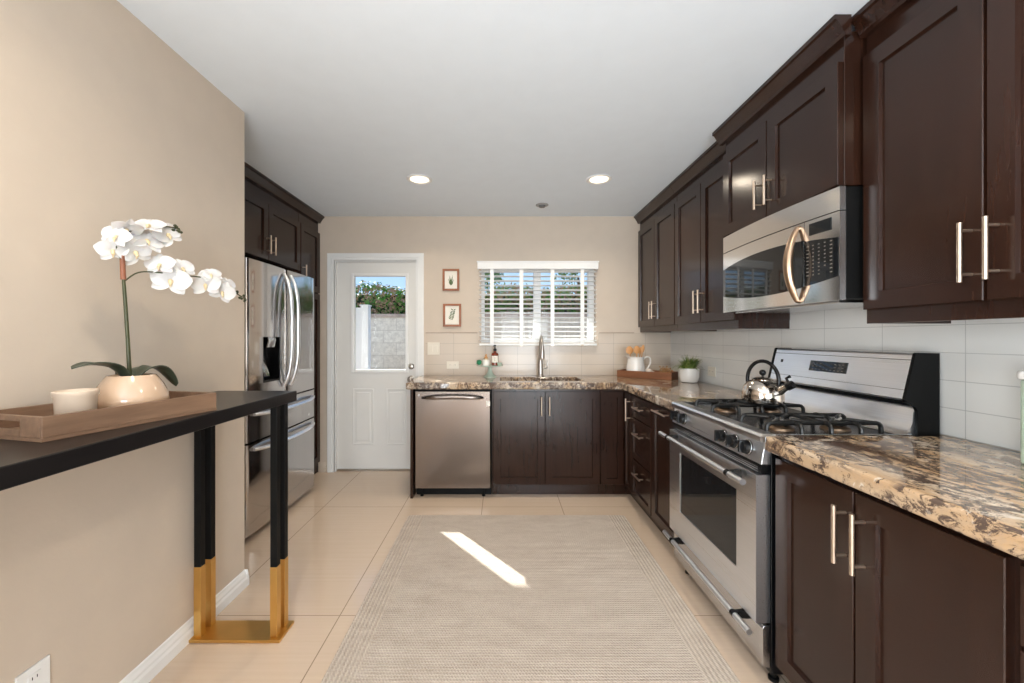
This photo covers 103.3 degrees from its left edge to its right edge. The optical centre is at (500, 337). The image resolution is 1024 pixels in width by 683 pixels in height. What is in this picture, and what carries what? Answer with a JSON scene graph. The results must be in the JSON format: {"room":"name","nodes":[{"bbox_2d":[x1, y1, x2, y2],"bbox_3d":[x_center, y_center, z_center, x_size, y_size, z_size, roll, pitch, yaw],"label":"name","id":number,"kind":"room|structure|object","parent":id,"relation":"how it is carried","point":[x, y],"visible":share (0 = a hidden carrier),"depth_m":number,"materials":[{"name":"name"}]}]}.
{"room":"kitchen","nodes":[
{"label":"kitchen","id":0,"kind":"room"},
{"bbox_2d":[0,0,243,682],"bbox_3d":[-1.861,0.058,-0.457,1.078,2.440,5.087,0,0,0],"label":"wall","id":1,"kind":"structure","parent":0,"point":[102,122],"depth_m":1.34,"materials":[{"name":"beige paint"}]},
{"bbox_2d":[15,655,49,682],"bbox_3d":[-1.318,0.985,1.141,0.008,0.122,0.083,0,0,0],"label":"wall outlet","id":2,"kind":"object","parent":1,"relation":"attached to","point":[39,672],"visible":1,"depth_m":1.15,"materials":[{"name":"white paint"}]},
{"bbox_2d":[28,669,40,682],"bbox_3d":[-1.315,0.958,1.141,0.002,0.028,0.032,0,0,0],"label":"socket","id":3,"kind":"object","parent":2,"relation":"attached to","point":[34,675],"depth_m":1.14,"materials":[{"name":"white paint"}]},
{"bbox_2d":[119,569,247,682],"bbox_3d":[-1.314,1.235,0.918,0.016,0.086,2.337,0,0,0],"label":"baseboard","id":4,"kind":"structure","parent":1,"relation":"attached to","point":[169,649],"depth_m":1.63,"materials":[{"name":"white paint"}]},
{"bbox_2d":[244,162,304,270],"bbox_3d":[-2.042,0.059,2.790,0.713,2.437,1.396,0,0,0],"label":"upper cabinet","id":5,"kind":"object","parent":1,"relation":"attached to","point":[271,223],"visible":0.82,"depth_m":3.01,"materials":[{"name":"brown wood"}]},
{"bbox_2d":[149,471,790,682],"bbox_3d":[-0.388,1.328,0.405,4.424,0.100,7.210,0,0,0],"label":"floor","id":6,"kind":"structure","parent":0,"point":[344,528],"depth_m":2.25,"materials":[{"name":"tile"}]},
{"bbox_2d":[0,391,296,642],"bbox_3d":[-1.122,0.760,0.878,0.392,1.032,1.996,0,0,0],"label":"console table","id":7,"kind":"object","parent":6,"relation":"on","point":[21,462],"visible":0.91,"depth_m":1.71,"materials":[{"name":"black wood"}]},
{"bbox_2d":[0,391,216,442],"bbox_3d":[-1.130,0.213,1.183,0.242,0.059,0.440,0,0,14],"label":"serving tray","id":8,"kind":"object","parent":7,"relation":"on","point":[36,423],"visible":0.91,"depth_m":1.07,"materials":[{"name":"brown wood"}]},
{"bbox_2d":[51,388,99,414],"bbox_3d":[-1.125,0.185,1.072,0.090,0.095,0.090,0,0,0],"label":"candle cup","id":9,"kind":"object","parent":8,"relation":"on","point":[83,399],"visible":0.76,"depth_m":1.04,"materials":[{"name":"white ceramic"}]},
{"bbox_2d":[71,219,246,408],"bbox_3d":[-1.127,-0.076,1.372,0.202,0.619,0.565,0,0,4],"label":"potted orchid","id":10,"kind":"object","parent":8,"relation":"on","point":[129,385],"visible":0.99,"depth_m":1.26,"materials":[{"name":"white plant"}]},
{"bbox_2d":[244,257,314,537],"bbox_3d":[-1.923,0.392,2.933,0.894,1.772,0.903,0,0,0],"label":"refrigerator","id":11,"kind":"object","parent":6,"relation":"on","point":[279,305],"visible":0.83,"depth_m":2.82,"materials":[{"name":"silver metal"}]},
{"bbox_2d":[292,204,323,473],"bbox_3d":[-2.042,0.059,3.678,0.713,2.437,0.376,0,0,0],"label":"pantry cabinet","id":12,"kind":"object","parent":6,"relation":"on","point":[309,219],"visible":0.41,"depth_m":3.77,"materials":[{"name":"brown wood"}]},
{"bbox_2d":[410,389,416,498],"bbox_3d":[-0.711,0.843,3.540,0.022,0.870,0.636,0,0,0],"label":"end panel","id":13,"kind":"object","parent":6,"relation":"on","point":[413,490],"visible":0.44,"depth_m":3.22,"materials":[{"name":"brown wood"}]},
{"bbox_2d":[415,389,491,495],"bbox_3d":[-0.385,0.846,3.499,0.620,0.864,0.641,0,0,0],"label":"dishwasher","id":14,"kind":"object","parent":6,"relation":"on","point":[453,427],"visible":0.99,"depth_m":3.23,"materials":[{"name":"silver metal"}]},
{"bbox_2d":[321,515,740,682],"bbox_3d":[0.110,1.273,1.627,1.550,0.008,2.555,0,0,0],"label":"rug","id":15,"kind":"object","parent":6,"relation":"on","point":[454,598],"visible":1,"depth_m":1.88,"materials":[{"name":"beige fabric"}]},
{"bbox_2d":[492,389,599,493],"bbox_3d":[0.361,0.844,3.511,0.867,0.868,0.618,0,0,0],"label":"base cabinet","id":16,"kind":"object","parent":6,"relation":"on","point":[545,441],"visible":0.89,"depth_m":3.25,"materials":[{"name":"brown wood"}]},
{"bbox_2d":[598,389,639,505],"bbox_3d":[1.206,0.844,3.445,0.817,0.868,0.750,0,0,0],"label":"base cabinet","id":17,"kind":"object","parent":6,"relation":"on","point":[615,404],"visible":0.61,"depth_m":3.24,"materials":[{"name":"brown wood"}]},
{"bbox_2d":[406,375,741,410],"bbox_3d":[0.430,0.381,3.057,2.370,0.055,1.609,0,0,0],"label":"countertop","id":18,"kind":"structure","parent":17,"relation":"on","point":[663,393],"depth_m":3.21,"materials":[{"name":"stone"}]},
{"bbox_2d":[477,364,502,377],"bbox_3d":[-0.100,0.299,3.675,0.240,0.108,0.240,0,0,0],"label":"cake stand","id":19,"kind":"object","parent":18,"relation":"on","point":[489,374],"visible":0.88,"depth_m":3.64,"materials":[{"name":"green ceramic"}]},
{"bbox_2d":[482,360,489,365],"bbox_3d":[-0.135,0.223,3.660,0.068,0.054,0.068,0,0,0],"label":"cup","id":20,"kind":"object","parent":19,"relation":"on","point":[484,362],"visible":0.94,"depth_m":3.63,"materials":[{"name":"white ceramic"}]},
{"bbox_2d":[491,345,498,365],"bbox_3d":[-0.055,0.156,3.684,0.066,0.187,0.068,0,0,0],"label":"soap bottle","id":21,"kind":"object","parent":19,"relation":"on","point":[494,356],"visible":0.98,"depth_m":3.66,"materials":[{"name":"orange glass"}]},
{"bbox_2d":[537,335,547,375],"bbox_3d":[0.385,0.164,3.673,0.102,0.377,0.206,0,0,0],"label":"faucet","id":22,"kind":"object","parent":18,"relation":"on","point":[541,367],"visible":1,"depth_m":3.72,"materials":[{"name":"silver metal"}]},
{"bbox_2d":[617,369,677,379],"bbox_3d":[1.294,0.322,3.592,0.475,0.061,0.185,0,0,39],"label":"serving tray","id":23,"kind":"object","parent":18,"relation":"on","point":[672,375],"visible":0.98,"depth_m":3.50,"materials":[{"name":"brown wood"}]},
{"bbox_2d":[625,356,650,370],"bbox_3d":[1.227,0.253,3.665,0.211,0.181,0.159,0,0,-28],"label":"jug","id":24,"kind":"object","parent":23,"relation":"on","point":[634,363],"visible":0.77,"depth_m":3.60,"materials":[{"name":"white ceramic"}]},
{"bbox_2d":[626,346,632,356],"bbox_3d":[1.162,0.202,3.659,0.071,0.256,0.010,0,0,0],"label":"wooden spoon","id":25,"kind":"object","parent":24,"relation":"in","point":[629,350],"visible":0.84,"depth_m":3.65,"materials":[{"name":"brown wood"}]},
{"bbox_2d":[633,346,639,356],"bbox_3d":[1.220,0.200,3.640,0.064,0.258,0.012,0,0,0],"label":"wooden spoon","id":26,"kind":"object","parent":24,"relation":"in","point":[636,349],"visible":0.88,"depth_m":3.63,"materials":[{"name":"brown wood"}]},
{"bbox_2d":[659,366,672,372],"bbox_3d":[1.420,0.283,3.493,0.107,0.088,0.097,0,0,44],"label":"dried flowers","id":27,"kind":"object","parent":23,"relation":"on","point":[666,369],"visible":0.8,"depth_m":3.49,"materials":[{"name":"brown plant"}]},
{"bbox_2d":[671,355,704,382],"bbox_3d":[1.482,0.237,3.222,0.264,0.232,0.329,0,0,28],"label":"potted plant","id":28,"kind":"object","parent":18,"relation":"on","point":[688,372],"visible":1,"depth_m":3.17,"materials":[{"name":"green plant"}]},
{"bbox_2d":[631,395,661,531],"bbox_3d":[1.280,0.844,2.865,0.669,0.868,0.406,0,0,0],"label":"base cabinet","id":29,"kind":"object","parent":6,"relation":"on","point":[641,421],"visible":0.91,"depth_m":2.84,"materials":[{"name":"brown wood"}]},
{"bbox_2d":[651,403,673,546],"bbox_3d":[1.280,0.844,2.455,0.669,0.868,0.406,0,0,0],"label":"base cabinet","id":30,"kind":"object","parent":6,"relation":"on","point":[661,421],"visible":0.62,"depth_m":2.51,"materials":[{"name":"brown wood"}]},
{"bbox_2d":[658,348,939,682],"bbox_3d":[1.235,0.666,1.859,0.731,1.224,0.766,0,0,0],"label":"gas range","id":31,"kind":"object","parent":6,"relation":"on","point":[723,474],"visible":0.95,"depth_m":1.66,"materials":[{"name":"silver metal"}]},
{"bbox_2d":[741,359,795,404],"bbox_3d":[1.265,0.207,1.937,0.178,0.208,0.219,0,0,0],"label":"kettle","id":32,"kind":"object","parent":31,"relation":"on","point":[762,390],"visible":1,"depth_m":1.90,"materials":[{"name":"metal"}]},
{"bbox_2d":[690,404,892,433],"bbox_3d":[1.300,0.377,1.859,0.600,0.030,0.766,0,0,0],"label":"cooktop","id":33,"kind":"object","parent":31,"relation":"in","point":[732,414],"depth_m":1.69,"materials":[{"name":"metal"}]},
{"bbox_2d":[781,384,913,435],"bbox_3d":[1.539,0.305,1.859,0.118,0.110,0.738,0,0,0],"label":"backsplash","id":34,"kind":"structure","parent":31,"relation":"attached to","point":[896,418],"depth_m":1.72,"materials":[{"name":"silver metal"}]},
{"bbox_2d":[776,457,1023,682],"bbox_3d":[1.279,0.844,1.121,0.669,0.868,0.682,0,0,0],"label":"base cabinet","id":35,"kind":"object","parent":6,"relation":"on","point":[870,589],"visible":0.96,"depth_m":1.06,"materials":[{"name":"brown wood"}]},
{"bbox_2d":[765,436,1023,559],"bbox_3d":[1.284,0.381,0.683,0.663,0.055,1.566,0,0,0],"label":"countertop","id":36,"kind":"structure","parent":35,"relation":"on","point":[974,490],"depth_m":1.06,"materials":[{"name":"stone"}]},
{"bbox_2d":[1017,371,1023,463],"bbox_3d":[1.526,0.222,1.078,0.148,0.260,0.148,0,0,0],"label":"canister","id":37,"kind":"object","parent":36,"relation":"on","point":[1020,374],"visible":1,"depth_m":1.13,"materials":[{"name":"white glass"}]},
{"bbox_2d":[1020,564,1023,682],"bbox_3d":[1.280,0.844,0.489,0.669,0.868,0.578,0,0,0],"label":"base cabinet","id":38,"kind":"object","parent":6,"relation":"on","point":[1021,565],"visible":1,"depth_m":0.77,"materials":[{"name":"brown wood"}]},
{"bbox_2d":[318,216,639,471],"bbox_3d":[-0.388,0.058,3.940,4.424,2.440,0.140,0,0,0],"label":"wall","id":39,"kind":"structure","parent":0,"point":[446,242],"depth_m":3.87,"materials":[{"name":"beige paint"}]},
{"bbox_2d":[319,463,326,471],"bbox_3d":[-1.700,1.235,3.862,0.070,0.086,0.016,0,0,0],"label":"baseboard","id":40,"kind":"structure","parent":39,"relation":"attached to","point":[322,466],"depth_m":3.86,"materials":[{"name":"beige paint"}]},
{"bbox_2d":[336,469,409,470],"bbox_3d":[-1.196,1.269,3.946,0.763,0.018,0.128,0,0,0],"label":"trim","id":41,"kind":"structure","parent":39,"relation":"attached to","point":[336,469],"depth_m":3.88,"materials":[{"name":"beige wood"}]},
{"bbox_2d":[327,253,423,471],"bbox_3d":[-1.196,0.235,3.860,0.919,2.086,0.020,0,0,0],"label":"trim","id":42,"kind":"structure","parent":39,"relation":"attached to","point":[331,257],"depth_m":3.85,"materials":[{"name":"white paint"}]},
{"bbox_2d":[337,262,415,468],"bbox_3d":[-1.196,0.265,3.881,0.759,1.986,0.111,0,0,0],"label":"door","id":43,"kind":"structure","parent":39,"relation":"in","point":[373,405],"depth_m":3.90,"materials":[{"name":"paint"}]},
{"bbox_2d":[428,342,439,354],"bbox_3d":[-0.642,0.101,3.857,0.115,0.118,0.009,0,0,0],"label":"light switch","id":44,"kind":"object","parent":39,"relation":"attached to","point":[433,347],"visible":1,"depth_m":3.86,"materials":[{"name":"plastic"}]},
{"bbox_2d":[443,269,458,290],"bbox_3d":[-0.477,-0.554,3.858,0.158,0.208,0.020,0,0,0],"label":"framed picture","id":45,"kind":"object","parent":39,"relation":"attached to","point":[450,276],"visible":1,"depth_m":3.86,"materials":[{"name":"white paper"}]},
{"bbox_2d":[445,271,456,288],"bbox_3d":[-0.477,-0.554,3.862,0.118,0.168,0.004,0,0,0],"label":"print","id":46,"kind":"object","parent":45,"relation":"attached to","point":[450,276],"depth_m":3.86,"materials":[{"name":"white paper"}]},
{"bbox_2d":[443,304,460,326],"bbox_3d":[-0.466,-0.217,3.858,0.172,0.218,0.020,0,0,0],"label":"framed picture","id":47,"kind":"object","parent":39,"relation":"attached to","point":[451,312],"visible":1,"depth_m":3.86,"materials":[{"name":"brown wood"}]},
{"bbox_2d":[445,306,458,324],"bbox_3d":[-0.466,-0.217,3.862,0.132,0.178,0.004,0,0,0],"label":"print","id":48,"kind":"object","parent":47,"relation":"attached to","point":[451,312],"depth_m":3.86,"materials":[{"name":"white paper"}]},
{"bbox_2d":[447,361,458,368],"bbox_3d":[-0.461,0.258,3.858,0.115,0.071,0.008,0,0,0],"label":"wall outlet","id":49,"kind":"object","parent":39,"relation":"attached to","point":[450,364],"visible":1,"depth_m":3.86,"materials":[{"name":"plastic"}]},
{"bbox_2d":[481,269,594,342],"bbox_3d":[0.355,-0.322,3.925,1.090,0.730,0.110,0,0,0],"label":"window","id":50,"kind":"structure","parent":39,"relation":"in","point":[482,278],"depth_m":3.92,"materials":[{"name":"white paint"}]},
{"bbox_2d":[477,261,598,345],"bbox_3d":[0.346,-0.324,3.829,1.148,0.796,0.079,0,0,0],"label":"blind","id":51,"kind":"object","parent":50,"relation":"attached to","point":[491,265],"visible":1,"depth_m":3.81,"materials":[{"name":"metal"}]},
{"bbox_2d":[425,333,669,374],"bbox_3d":[0.448,0.153,3.866,2.336,0.400,0.008,0,0,0],"label":"backsplash","id":52,"kind":"structure","parent":39,"relation":"attached to","point":[608,357],"depth_m":3.86,"materials":[{"name":"tile"}]},
{"bbox_2d":[117,0,869,215],"bbox_3d":[-0.388,-1.222,0.405,4.424,0.120,7.210,0,0,0],"label":"ceiling","id":53,"kind":"structure","parent":0,"point":[509,107],"depth_m":1.86,"materials":[{"name":"paint"}]},
{"bbox_2d":[407,174,431,184],"bbox_3d":[-0.596,-1.157,2.960,0.184,0.009,0.184,0,0,0],"label":"recessed light","id":54,"kind":"object","parent":53,"relation":"in","point":[419,179],"visible":1,"depth_m":2.96,"materials":[{"name":"white paint"}]},
{"bbox_2d":[536,203,547,207],"bbox_3d":[0.358,-1.149,3.530,0.110,0.023,0.110,0,0,0],"label":"ceiling sensor","id":55,"kind":"object","parent":53,"relation":"attached to","point":[540,205],"visible":1,"depth_m":3.51,"materials":[{"name":"grey plastic"}]},
{"bbox_2d":[586,174,611,184],"bbox_3d":[0.716,-1.157,2.960,0.184,0.009,0.184,0,0,0],"label":"recessed light","id":56,"kind":"object","parent":53,"relation":"in","point":[598,179],"visible":1,"depth_m":2.96,"materials":[{"name":"white paint"}]},
{"bbox_2d":[699,381,1020,451],"bbox_3d":[1.724,0.058,0.335,0.200,2.440,7.070,0,0,0],"label":"wall","id":57,"kind":"structure","parent":0,"point":[699,381],"depth_m":1.41,"materials":[{"name":"white tile"}]},
{"bbox_2d":[634,185,676,332],"bbox_3d":[1.444,-0.606,3.457,0.356,1.107,0.810,0,0,0],"label":"upper cabinet","id":58,"kind":"object","parent":57,"relation":"attached to","point":[656,235],"visible":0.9,"depth_m":3.39,"materials":[{"name":"brown wood"}]},
{"bbox_2d":[708,366,715,376],"bbox_3d":[1.612,0.257,3.100,0.008,0.073,0.110,0,0,0],"label":"wall outlet","id":59,"kind":"object","parent":57,"relation":"attached to","point":[711,370],"visible":1,"depth_m":3.08,"materials":[{"name":"plastic"}]},
{"bbox_2d":[669,141,789,330],"bbox_3d":[1.444,-0.606,2.656,0.356,1.107,0.783,0,0,0],"label":"upper cabinet","id":60,"kind":"object","parent":57,"relation":"attached to","point":[699,237],"visible":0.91,"depth_m":2.61,"materials":[{"name":"brown wood"}]},
{"bbox_2d":[712,14,866,236],"bbox_3d":[1.409,-0.860,1.871,0.427,0.599,0.841,0,0,0],"label":"upper cabinet","id":61,"kind":"object","parent":57,"relation":"attached to","point":[798,137],"visible":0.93,"depth_m":1.67,"materials":[{"name":"brown wood"}]},
{"bbox_2d":[723,186,862,312],"bbox_3d":[1.388,-0.345,1.871,0.452,0.422,0.777,0,0,0],"label":"microwave","id":62,"kind":"object","parent":61,"relation":"attached to","point":[806,255],"visible":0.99,"depth_m":1.65,"materials":[{"name":"metal"}]},
{"bbox_2d":[670,307,1023,450],"bbox_3d":[1.620,0.103,1.835,0.008,0.500,4.070,0,0,0],"label":"backsplash","id":63,"kind":"structure","parent":57,"relation":"attached to","point":[980,360],"depth_m":1.49,"materials":[{"name":"tile"}]},
{"bbox_2d":[852,0,1023,323],"bbox_3d":[1.444,-0.606,1.085,0.356,1.107,0.770,0,0,0],"label":"upper cabinet","id":64,"kind":"object","parent":57,"relation":"attached to","point":[943,80],"visible":0.99,"depth_m":1.21,"materials":[{"name":"brown wood"}]},
{"label":"outside","id":65,"kind":"structure","parent":0,"visible":0},
{"bbox_3d":[0.000,1.388,12.005,28.000,0.100,15.990,0,0,0],"label":"ground","id":66,"kind":"structure","parent":65,"visible":0},
{"bbox_2d":[356,305,371,368],"bbox_3d":[-2.195,0.461,5.112,1.090,1.755,0.125,0,0,0],"label":"vinyl fence","id":67,"kind":"object","parent":66,"relation":"on","point":[363,314],"visible":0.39,"depth_m":5.07,"materials":[{"name":"white plastic"}]},
{"bbox_2d":[356,280,586,313],"bbox_3d":[-0.002,0.133,7.324,14.056,2.290,1.151,0,0,0],"label":"hedge","id":68,"kind":"object","parent":66,"relation":"on","point":[382,303],"visible":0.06,"depth_m":6.90,"materials":[{"name":"green plant"}]},
{"bbox_2d":[371,314,586,368],"bbox_3d":[0.000,0.475,6.600,18.000,1.725,0.240,0,0,0],"label":"wall","id":69,"kind":"structure","parent":66,"relation":"on","point":[387,330],"depth_m":6.50,"materials":[{"name":"concrete"}]},
{"bbox_2d":[485,273,503,292],"bbox_3d":[-0.954,-0.813,13.560,2.168,4.308,2.144,0,0,0],"label":"tree","id":70,"kind":"object","parent":66,"relation":"on","point":[486,278],"visible":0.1,"depth_m":13.00,"materials":[{"name":"green plant"}]},
{"bbox_2d":[554,273,586,284],"bbox_3d":[3.062,-1.047,15.533,2.356,4.776,2.337,0,0,0],"label":"tree","id":71,"kind":"object","parent":66,"relation":"on","point":[563,278],"visible":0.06,"depth_m":15.62,"materials":[{"name":"green plant"}]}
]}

